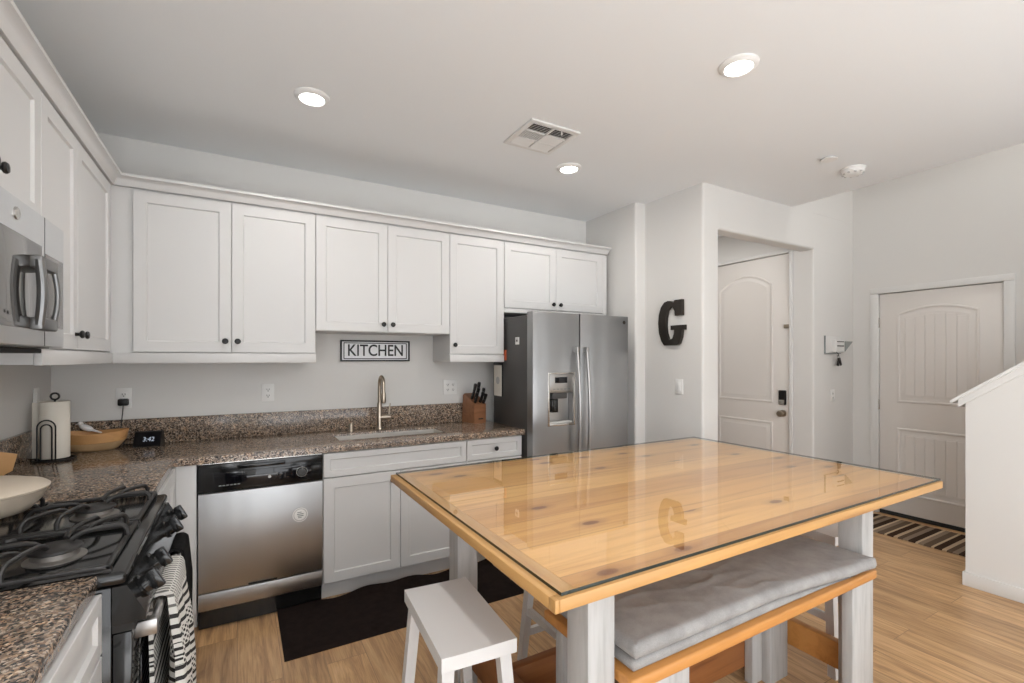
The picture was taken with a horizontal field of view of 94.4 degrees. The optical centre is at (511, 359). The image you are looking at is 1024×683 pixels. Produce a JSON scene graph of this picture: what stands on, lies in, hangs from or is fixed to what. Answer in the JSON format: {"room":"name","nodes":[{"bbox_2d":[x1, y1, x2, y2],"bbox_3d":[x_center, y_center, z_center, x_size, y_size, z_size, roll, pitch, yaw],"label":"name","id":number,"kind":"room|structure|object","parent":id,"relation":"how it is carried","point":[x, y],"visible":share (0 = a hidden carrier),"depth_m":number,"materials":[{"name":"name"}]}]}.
{"room":"kitchen","nodes":[
{"label":"kitchen","id":0,"kind":"room"},
{"bbox_2d":[0,365,50,439],"bbox_3d":[-0.862,0.057,-0.427,0.100,2.725,7.200,0,0,-30],"label":"wall","id":1,"kind":"structure","parent":0,"point":[17,382],"depth_m":2.26,"materials":[{"name":"white paint"}]},
{"bbox_2d":[0,36,40,214],"bbox_3d":[-1.526,-0.681,1.192,0.358,0.476,0.764,0,0,-30],"label":"upper cabinet","id":2,"kind":"object","parent":1,"relation":"attached to","point":[20,96],"visible":0.97,"depth_m":1.46,"materials":[{"name":"grey wood"}]},
{"bbox_2d":[0,186,63,352],"bbox_3d":[-1.496,-0.229,1.208,0.425,0.419,0.759,0,0,-30],"label":"microwave","id":3,"kind":"object","parent":2,"relation":"attached to","point":[31,246],"visible":1,"depth_m":1.35,"materials":[{"name":"grey metal"}]},
{"bbox_2d":[33,388,39,402],"bbox_3d":[-2.445,0.209,2.440,0.010,0.120,0.074,0,0,-30],"label":"light switch","id":4,"kind":"object","parent":1,"relation":"attached to","point":[36,391],"visible":0.62,"depth_m":2.43,"materials":[{"name":"white plastic"}]},
{"bbox_2d":[0,92,111,365],"bbox_3d":[-2.061,-0.449,2.124,0.358,0.941,1.378,0,0,-30],"label":"upper cabinet","id":5,"kind":"object","parent":1,"relation":"attached to","point":[75,194],"visible":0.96,"depth_m":1.96,"materials":[{"name":"grey wood"}]},
{"bbox_2d":[0,0,611,254],"bbox_3d":[-0.410,-0.945,2.630,3.728,0.056,2.145,0,0,-30],"label":"trim","id":6,"kind":"structure","parent":5,"relation":"attached to","point":[15,31],"depth_m":2.54,"materials":[{"name":"grey wood"}]},
{"bbox_2d":[51,132,585,421],"bbox_3d":[-0.880,0.057,3.656,4.136,2.725,0.100,0,0,-30],"label":"wall","id":7,"kind":"structure","parent":0,"point":[159,390],"depth_m":3.23,"materials":[{"name":"white paint"}]},
{"bbox_2d":[116,388,131,407],"bbox_3d":[-2.283,0.229,2.788,0.074,0.117,0.009,0,0,-30],"label":"wall outlet","id":8,"kind":"object","parent":7,"relation":"attached to","point":[121,393],"visible":0.67,"depth_m":2.79,"materials":[{"name":"white plastic"}]},
{"bbox_2d":[120,392,126,396],"bbox_3d":[-2.282,0.209,2.786,0.032,0.028,0.002,0,0,-30],"label":"socket","id":9,"kind":"object","parent":8,"relation":"attached to","point":[122,394],"depth_m":2.78,"materials":[{"name":"white plastic"}]},
{"bbox_2d":[117,398,132,444],"bbox_3d":[-2.244,0.367,2.780,0.105,0.273,0.043,0,0,-30],"label":"power adapter","id":10,"kind":"object","parent":7,"relation":"attached to","point":[120,402],"visible":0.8,"depth_m":2.76,"materials":[{"name":"black plastic"}]},
{"bbox_2d":[109,185,315,362],"bbox_3d":[-1.755,-0.449,2.873,1.014,0.941,0.384,0,0,-30],"label":"upper cabinet","id":11,"kind":"object","parent":7,"relation":"attached to","point":[194,279],"visible":0.98,"depth_m":2.71,"materials":[{"name":"grey wood"}]},
{"bbox_2d":[0,403,462,470],"bbox_3d":[-1.066,0.430,2.721,2.678,0.151,1.332,0,0,-30],"label":"backsplash","id":12,"kind":"structure","parent":7,"relation":"attached to","point":[185,428],"depth_m":3.12,"materials":[{"name":"brown stone"}]},
{"bbox_2d":[262,384,273,401],"bbox_3d":[-1.628,0.224,3.164,0.074,0.117,0.009,0,0,-30],"label":"wall outlet","id":13,"kind":"object","parent":7,"relation":"attached to","point":[267,389],"visible":1,"depth_m":3.16,"materials":[{"name":"white plastic"}]},
{"bbox_2d":[340,340,409,360],"bbox_3d":[-1.007,-0.060,3.513,0.507,0.154,0.021,0,0,-30],"label":"kitchen sign","id":14,"kind":"object","parent":7,"relation":"attached to","point":[350,350],"visible":1,"depth_m":3.50,"materials":[{"name":"white wood"}]},
{"bbox_2d":[315,214,449,335],"bbox_3d":[-0.923,-0.549,3.350,0.902,0.740,0.384,0,0,-30],"label":"upper cabinet","id":15,"kind":"object","parent":7,"relation":"attached to","point":[372,278],"visible":0.99,"depth_m":3.19,"materials":[{"name":"grey wood"}]},
{"bbox_2d":[443,380,456,394],"bbox_3d":[-0.497,0.225,3.814,0.116,0.117,0.009,0,0,-30],"label":"wall outlet","id":16,"kind":"object","parent":7,"relation":"attached to","point":[449,386],"visible":1,"depth_m":3.81,"materials":[{"name":"white plastic"}]},
{"bbox_2d":[433,233,503,361],"bbox_3d":[-0.336,-0.449,3.688,0.449,0.941,0.384,0,0,-30],"label":"upper cabinet","id":17,"kind":"object","parent":7,"relation":"attached to","point":[476,334],"visible":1,"depth_m":3.55,"materials":[{"name":"grey wood"}]},
{"bbox_2d":[503,241,606,316],"bbox_3d":[0.307,-0.640,4.057,1.031,0.558,0.384,0,0,-30],"label":"upper cabinet","id":18,"kind":"object","parent":7,"relation":"attached to","point":[536,278],"visible":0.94,"depth_m":3.89,"materials":[{"name":"grey wood"}]},
{"bbox_2d":[13,0,1023,236],"bbox_3d":[1.385,-1.406,1.094,5.511,0.200,7.600,0,0,-30],"label":"ceiling","id":19,"kind":"structure","parent":0,"point":[426,96],"depth_m":2.25,"materials":[{"name":"white paint"}]},
{"bbox_2d":[294,87,329,106],"bbox_3d":[-0.994,-1.297,2.357,0.166,0.018,0.166,0,0,-30],"label":"recessed light","id":20,"kind":"object","parent":19,"relation":"in","point":[309,96],"visible":1,"depth_m":2.34,"materials":[{"name":"white plastic"}]},
{"bbox_2d":[503,118,580,154],"bbox_3d":[0.171,-1.291,2.785,0.330,0.030,0.326,0,0,-30],"label":"ceiling vent","id":21,"kind":"object","parent":19,"relation":"in","point":[536,135],"visible":1,"depth_m":2.77,"materials":[{"name":"white metal"}]},
{"bbox_2d":[557,162,580,173],"bbox_3d":[0.389,-1.297,3.232,0.166,0.018,0.166,0,0,-30],"label":"recessed light","id":22,"kind":"object","parent":19,"relation":"in","point":[566,168],"visible":1,"depth_m":3.21,"materials":[{"name":"white plastic"}]},
{"bbox_2d":[718,53,759,77],"bbox_3d":[1.006,-1.297,2.105,0.166,0.018,0.166,0,0,-30],"label":"recessed light","id":23,"kind":"object","parent":19,"relation":"in","point":[738,65],"visible":1,"depth_m":2.08,"materials":[{"name":"white plastic"}]},
{"bbox_2d":[820,156,837,162],"bbox_3d":[2.053,-1.297,3.071,0.094,0.017,0.094,0,0,-30],"label":"sprinkler cover","id":24,"kind":"object","parent":19,"relation":"attached to","point":[827,159],"visible":1,"depth_m":3.06,"materials":[{"name":"white plastic"}]},
{"bbox_2d":[840,164,865,177],"bbox_3d":[2.337,-1.282,3.249,0.144,0.046,0.144,0,0,-30],"label":"smoke detector","id":25,"kind":"object","parent":19,"relation":"attached to","point":[851,171],"visible":1,"depth_m":3.21,"materials":[{"name":"white plastic"}]},
{"bbox_2d":[194,511,1023,682],"bbox_3d":[1.727,1.469,1.290,6.300,0.100,7.600,0,0,-30],"label":"floor","id":26,"kind":"structure","parent":0,"point":[929,626],"depth_m":2.37,"materials":[{"name":"brown wood"}]},
{"bbox_2d":[40,594,101,682],"bbox_3d":[-0.963,0.982,0.516,0.656,0.874,1.037,0,0,-30],"label":"base cabinet","id":27,"kind":"object","parent":26,"relation":"on","point":[79,660],"visible":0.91,"depth_m":0.99,"materials":[{"name":"grey wood"}]},
{"bbox_2d":[0,576,96,682],"bbox_3d":[-0.978,0.449,0.502,0.620,0.188,1.048,0,0,-30],"label":"countertop","id":28,"kind":"structure","parent":27,"relation":"on","point":[36,622],"depth_m":0.91,"materials":[{"name":"brown stone"}]},
{"bbox_2d":[0,484,187,682],"bbox_3d":[-1.380,0.924,1.325,0.738,0.990,0.770,0,0,-30],"label":"gas range","id":29,"kind":"object","parent":26,"relation":"on","point":[127,543],"visible":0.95,"depth_m":1.25,"materials":[{"name":"black metal"}]},
{"bbox_2d":[0,475,50,518],"bbox_3d":[-1.561,0.386,1.363,0.340,0.131,0.340,0,0,-30],"label":"bowl","id":30,"kind":"object","parent":29,"relation":"on","point":[18,494],"visible":1,"depth_m":1.37,"materials":[{"name":"beige ceramic"}]},
{"bbox_2d":[0,494,166,591],"bbox_3d":[-1.399,0.527,1.314,0.642,0.032,0.770,0,0,-30],"label":"cooktop","id":31,"kind":"object","parent":29,"relation":"in","point":[97,548],"depth_m":1.30,"materials":[{"name":"black metal"}]},
{"bbox_2d":[148,555,196,682],"bbox_3d":[-1.001,0.880,1.406,0.097,0.478,0.373,0,0,-30],"label":"dish towel","id":32,"kind":"object","parent":29,"relation":"hanging from","point":[172,650],"visible":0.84,"depth_m":1.38,"materials":[{"name":"fabric"}]},
{"bbox_2d":[169,532,192,618],"bbox_3d":[-1.172,0.849,1.671,0.065,0.416,0.203,0,0,-30],"label":"dish towel","id":33,"kind":"object","parent":29,"relation":"hanging from","point":[181,544],"visible":0.23,"depth_m":1.70,"materials":[{"name":"black fabric"}]},
{"bbox_2d":[158,465,198,627],"bbox_3d":[-1.917,0.982,2.233,0.713,0.874,1.328,0,0,-30],"label":"base cabinet","id":34,"kind":"object","parent":26,"relation":"on","point":[180,487],"visible":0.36,"depth_m":2.43,"materials":[{"name":"grey wood"}]},
{"bbox_2d":[0,403,524,509],"bbox_3d":[-1.062,0.449,2.724,2.688,0.188,1.332,0,0,-30],"label":"countertop","id":35,"kind":"structure","parent":34,"relation":"on","point":[205,439],"depth_m":2.85,"materials":[{"name":"brown stone"}]},
{"bbox_2d":[31,392,76,462],"bbox_3d":[-2.288,0.335,2.373,0.166,0.338,0.166,0,0,-30],"label":"paper towel holder","id":36,"kind":"object","parent":35,"relation":"on","point":[37,460],"visible":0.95,"depth_m":2.31,"materials":[{"name":"black metal"}]},
{"bbox_2d":[32,400,70,459],"bbox_3d":[-2.292,0.352,2.374,0.124,0.280,0.115,0,0,18],"label":"paper towel roll","id":37,"kind":"object","parent":36,"relation":"on","point":[59,412],"visible":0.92,"depth_m":2.34,"materials":[{"name":"beige paper"}]},
{"bbox_2d":[71,428,128,451],"bbox_3d":[-2.309,0.448,2.619,0.304,0.112,0.194,0,0,-30],"label":"wooden bowl","id":38,"kind":"object","parent":35,"relation":"on","point":[109,439],"visible":0.8,"depth_m":2.58,"materials":[{"name":"brown wood"}]},
{"bbox_2d":[76,422,101,432],"bbox_3d":[-2.377,0.384,2.661,0.113,0.070,0.034,0,0,-30],"label":"figurine","id":39,"kind":"object","parent":38,"relation":"on","point":[82,425],"visible":1,"depth_m":2.65,"materials":[{"name":"white ceramic"}]},
{"bbox_2d":[132,430,164,447],"bbox_3d":[-2.113,0.461,2.761,0.132,0.086,0.085,0,0,-20],"label":"digital clock","id":40,"kind":"object","parent":35,"relation":"on","point":[141,438],"visible":1,"depth_m":2.74,"materials":[{"name":"black plastic"}]},
{"bbox_2d":[375,375,390,429],"bbox_3d":[-0.905,0.309,3.379,0.107,0.390,0.160,0,0,-30],"label":"faucet","id":41,"kind":"object","parent":35,"relation":"on","point":[381,396],"visible":1,"depth_m":3.40,"materials":[{"name":"silver metal"}]},
{"bbox_2d":[335,429,441,440],"bbox_3d":[-0.824,0.626,3.242,0.752,0.210,0.307,0,0,-30],"label":"sink","id":42,"kind":"object","parent":35,"relation":"in","point":[388,434],"visible":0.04,"depth_m":3.36,"materials":[{"name":"silver metal"}]},
{"bbox_2d":[462,393,485,423],"bbox_3d":[-0.305,0.389,3.789,0.112,0.230,0.172,0,0,-41],"label":"knife block","id":43,"kind":"object","parent":35,"relation":"on","point":[474,413],"visible":0.94,"depth_m":3.74,"materials":[{"name":"brown wood"}]},
{"bbox_2d":[470,383,476,399],"bbox_3d":[-0.301,0.255,3.728,0.026,0.129,0.077,0,0,-41],"label":"knife","id":44,"kind":"object","parent":43,"relation":"in","point":[475,384],"visible":1,"depth_m":3.71,"materials":[{"name":"black metal"}]},
{"bbox_2d":[474,392,478,402],"bbox_3d":[-0.278,0.303,3.700,0.026,0.087,0.060,0,0,-30],"label":"knife","id":45,"kind":"object","parent":43,"relation":"in","point":[476,393],"visible":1,"depth_m":3.69,"materials":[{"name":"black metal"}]},
{"bbox_2d":[479,391,484,402],"bbox_3d":[-0.238,0.300,3.734,0.061,0.093,0.026,0,0,45],"label":"knife","id":46,"kind":"object","parent":43,"relation":"in","point":[482,392],"visible":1,"depth_m":3.72,"materials":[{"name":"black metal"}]},
{"bbox_2d":[482,393,487,403],"bbox_3d":[-0.215,0.312,3.743,0.057,0.082,0.026,0,0,45],"label":"knife","id":47,"kind":"object","parent":43,"relation":"in","point":[485,394],"visible":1,"depth_m":3.73,"materials":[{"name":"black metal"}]},
{"bbox_3d":[-1.820,0.467,1.669,0.096,0.075,0.096,0,0,-30],"label":"utensil holder","id":48,"kind":"object","parent":35,"relation":"on","visible":0},
{"bbox_2d":[0,452,16,475],"bbox_3d":[-1.800,0.410,1.681,0.064,0.168,0.016,0,0,-39],"label":"wooden spatula","id":49,"kind":"object","parent":48,"relation":"in","point":[7,460],"visible":0.92,"depth_m":1.68,"materials":[{"name":"brown wood"}]},
{"bbox_2d":[198,453,322,629],"bbox_3d":[-1.507,0.980,2.853,0.605,0.870,0.648,0,0,-30],"label":"dishwasher","id":50,"kind":"object","parent":26,"relation":"on","point":[254,559],"visible":1,"depth_m":2.57,"materials":[{"name":"silver metal"}]},
{"bbox_2d":[292,507,307,521],"bbox_3d":[-1.194,0.877,2.672,0.080,0.080,0.004,0,0,-30],"label":"magnet","id":51,"kind":"object","parent":50,"relation":"attached to","point":[300,514],"visible":1,"depth_m":2.67,"materials":[{"name":"white plastic"}]},
{"bbox_2d":[322,440,465,597],"bbox_3d":[-0.849,0.982,3.232,0.907,0.874,0.660,0,0,-30],"label":"base cabinet","id":52,"kind":"object","parent":26,"relation":"on","point":[374,532],"visible":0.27,"depth_m":2.91,"materials":[{"name":"grey wood"}]},
{"bbox_2d":[277,559,523,661],"bbox_3d":[-0.612,1.399,2.763,1.328,0.039,0.493,0,0,-30],"label":"kitchen mat","id":53,"kind":"object","parent":26,"relation":"on","point":[311,627],"visible":0.68,"depth_m":2.64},
{"bbox_2d":[402,577,516,682],"bbox_3d":[-0.179,1.109,1.500,0.288,0.620,0.465,0,0,-26],"label":"stool","id":54,"kind":"object","parent":26,"relation":"on","point":[460,630],"visible":1,"depth_m":1.43,"materials":[{"name":"white paint"}]},
{"bbox_2d":[465,435,521,561],"bbox_3d":[-0.266,0.982,3.566,0.433,0.874,0.660,0,0,-30],"label":"base cabinet","id":55,"kind":"object","parent":26,"relation":"on","point":[505,447],"visible":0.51,"depth_m":3.31,"materials":[{"name":"grey wood"}]},
{"bbox_2d":[517,589,555,659],"bbox_3d":[0.265,1.109,2.109,0.288,0.620,0.465,0,0,-30],"label":"stool","id":56,"kind":"object","parent":26,"relation":"on","point":[528,613],"visible":0.1,"depth_m":2.21,"materials":[{"name":"white paint"}]},
{"bbox_2d":[493,311,627,458],"bbox_3d":[0.404,0.540,3.769,0.908,1.757,0.664,0,0,-30],"label":"refrigerator","id":57,"kind":"object","parent":26,"relation":"on","point":[565,380],"depth_m":3.51,"materials":[{"name":"grey metal"}]},
{"bbox_2d":[515,337,518,344],"bbox_3d":[0.038,-0.135,3.503,0.008,0.053,0.050,0,0,-30],"label":"magnet","id":58,"kind":"object","parent":57,"relation":"attached to","point":[516,338],"visible":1,"depth_m":3.50,"materials":[{"name":"white plastic"}]},
{"bbox_2d":[391,438,942,682],"bbox_3d":[0.633,0.965,2.037,1.973,0.908,1.260,0,0,-30],"label":"dining table","id":59,"kind":"object","parent":26,"relation":"on","point":[577,519],"visible":0.78,"depth_m":1.69,"materials":[{"name":"brown wood"}]},
{"bbox_2d":[396,437,940,595],"bbox_3d":[0.643,0.506,2.044,1.953,0.008,1.245,0,0,-30],"label":"glass tabletop","id":60,"kind":"object","parent":59,"relation":"on","point":[397,473],"visible":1,"depth_m":1.56,"materials":[{"name":"clear glass"}]},
{"bbox_2d":[544,569,876,682],"bbox_3d":[0.750,1.119,1.716,1.285,0.600,0.449,0,0,-30],"label":"bench","id":61,"kind":"object","parent":26,"relation":"on","point":[758,644],"visible":0.36,"depth_m":1.78,"materials":[{"name":"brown wood"}]},
{"bbox_2d":[560,575,855,671],"bbox_3d":[0.719,0.801,1.679,1.160,0.036,0.387,0,0,-30],"label":"bench cushion","id":62,"kind":"object","parent":61,"relation":"on","point":[621,655],"visible":0.09,"depth_m":1.37,"materials":[{"name":"grey fabric"}]},
{"bbox_2d":[614,535,876,658],"bbox_3d":[0.769,0.767,1.691,1.284,0.094,0.401,0,0,-30],"label":"bench cushion","id":63,"kind":"object","parent":62,"relation":"on","point":[652,617],"visible":0.68,"depth_m":1.50,"materials":[{"name":"grey fabric"}]},
{"bbox_2d":[800,522,837,680],"bbox_3d":[1.456,1.109,2.363,0.288,0.620,0.465,0,0,-26],"label":"stool","id":64,"kind":"object","parent":26,"relation":"on","point":[828,534],"visible":0.09,"depth_m":2.14,"materials":[{"name":"white paint"}]},
{"bbox_2d":[873,513,965,556],"bbox_3d":[3.327,1.413,3.795,0.530,0.010,0.990,0,0,-30],"label":"doormat","id":65,"kind":"object","parent":26,"relation":"on","point":[947,541],"visible":0.58,"depth_m":3.81,"materials":[{"name":"fabric"}]},
{"bbox_2d":[586,182,718,445],"bbox_3d":[1.036,0.057,4.222,0.290,2.725,1.627,0,0,-30],"label":"wall partition","id":66,"kind":"structure","parent":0,"point":[664,249],"depth_m":3.79,"materials":[{"name":"white paint"}]},
{"bbox_2d":[658,299,686,345],"bbox_3d":[1.259,-0.284,3.730,0.029,0.352,0.260,0,0,-30],"label":"letter","id":67,"kind":"object","parent":66,"relation":"attached to","point":[677,305],"visible":1,"depth_m":3.72,"materials":[{"name":"brown metal"}]},
{"bbox_2d":[675,379,682,393],"bbox_3d":[1.297,0.214,3.685,0.010,0.117,0.074,0,0,-30],"label":"light switch","id":68,"kind":"object","parent":66,"relation":"attached to","point":[678,382],"visible":1,"depth_m":3.68,"materials":[{"name":"white plastic"}]},
{"bbox_2d":[718,187,813,251],"bbox_3d":[2.100,-1.145,3.970,1.305,0.323,0.130,0,0,-30],"label":"wall header","id":69,"kind":"structure","parent":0,"point":[742,216],"depth_m":3.89,"materials":[{"name":"white paint"}]},
{"bbox_2d":[718,190,852,465],"bbox_3d":[2.486,-0.731,5.056,1.130,4.300,1.627,0,0,-30],"label":"wall","id":70,"kind":"structure","parent":0,"point":[823,274],"depth_m":4.37,"materials":[{"name":"white paint"}]},
{"bbox_2d":[718,253,788,454],"bbox_3d":[2.365,0.208,4.813,0.120,2.398,0.942,0,0,-30],"label":"door","id":71,"kind":"structure","parent":70,"relation":"in","point":[753,296],"depth_m":4.73,"materials":[{"name":"white paint"}]},
{"bbox_2d":[718,249,792,454],"bbox_3d":[2.382,0.195,4.847,0.081,2.449,1.003,0,0,-30],"label":"trim","id":72,"kind":"structure","parent":70,"relation":"attached to","point":[786,251],"depth_m":4.41,"materials":[{"name":"white paint"}]},
{"bbox_2d":[830,389,834,401],"bbox_3d":[2.968,0.339,4.389,0.074,0.117,0.009,0,0,-30],"label":"light switch","id":73,"kind":"object","parent":70,"relation":"attached to","point":[832,391],"visible":1,"depth_m":4.38,"materials":[{"name":"white plastic"}]},
{"bbox_2d":[824,336,851,355],"bbox_3d":[3.035,-0.119,4.402,0.411,0.188,0.051,0,0,-30],"label":"key rack","id":74,"kind":"object","parent":70,"relation":"attached to","point":[832,344],"visible":1,"depth_m":4.36,"materials":[{"name":"white paint"}]},
{"bbox_2d":[837,356,841,365],"bbox_3d":[3.028,0.016,4.390,0.093,0.101,0.015,0,0,-30],"label":"bunch","id":75,"kind":"object","parent":74,"relation":"hanging from","point":[839,363],"visible":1,"depth_m":4.39,"materials":[{"name":"black metal"}]},
{"bbox_2d":[853,143,1023,468],"bbox_3d":[4.801,-0.731,2.060,0.100,4.300,5.873,0,0,-30],"label":"wall","id":76,"kind":"structure","parent":0,"point":[962,219],"depth_m":4.06,"materials":[{"name":"white paint"}]},
{"bbox_2d":[879,282,1003,532],"bbox_3d":[3.591,0.410,4.038,0.115,2.014,0.843,0,0,-30],"label":"door","id":77,"kind":"structure","parent":76,"relation":"in","point":[937,345],"depth_m":4.04,"materials":[{"name":"white paint"}]},
{"bbox_2d":[870,273,1015,511],"bbox_3d":[3.631,0.382,4.050,0.086,2.075,0.959,0,0,-30],"label":"trim","id":78,"kind":"structure","parent":76,"relation":"attached to","point":[1009,281],"depth_m":4.25,"materials":[{"name":"white paint"}]},
{"bbox_2d":[966,374,1023,588],"bbox_3d":[3.416,0.066,2.119,0.130,2.707,2.054,0,0,-30],"label":"wall","id":79,"kind":"structure","parent":0,"point":[994,419],"depth_m":2.86,"materials":[{"name":"white paint"}]},
{"bbox_2d":[950,361,1023,406],"bbox_3d":[3.401,-0.525,2.146,0.220,1.655,2.115,0,0,-30],"label":"trim","id":80,"kind":"structure","parent":79,"relation":"attached to","point":[1016,371],"depth_m":2.86,"materials":[{"name":"white paint"}]},
{"bbox_2d":[962,570,1023,603],"bbox_3d":[3.395,1.377,2.143,0.143,0.085,2.017,0,0,-30],"label":"baseboard","id":81,"kind":"structure","parent":79,"relation":"attached to","point":[1011,592],"depth_m":2.86,"materials":[{"name":"white paint"}]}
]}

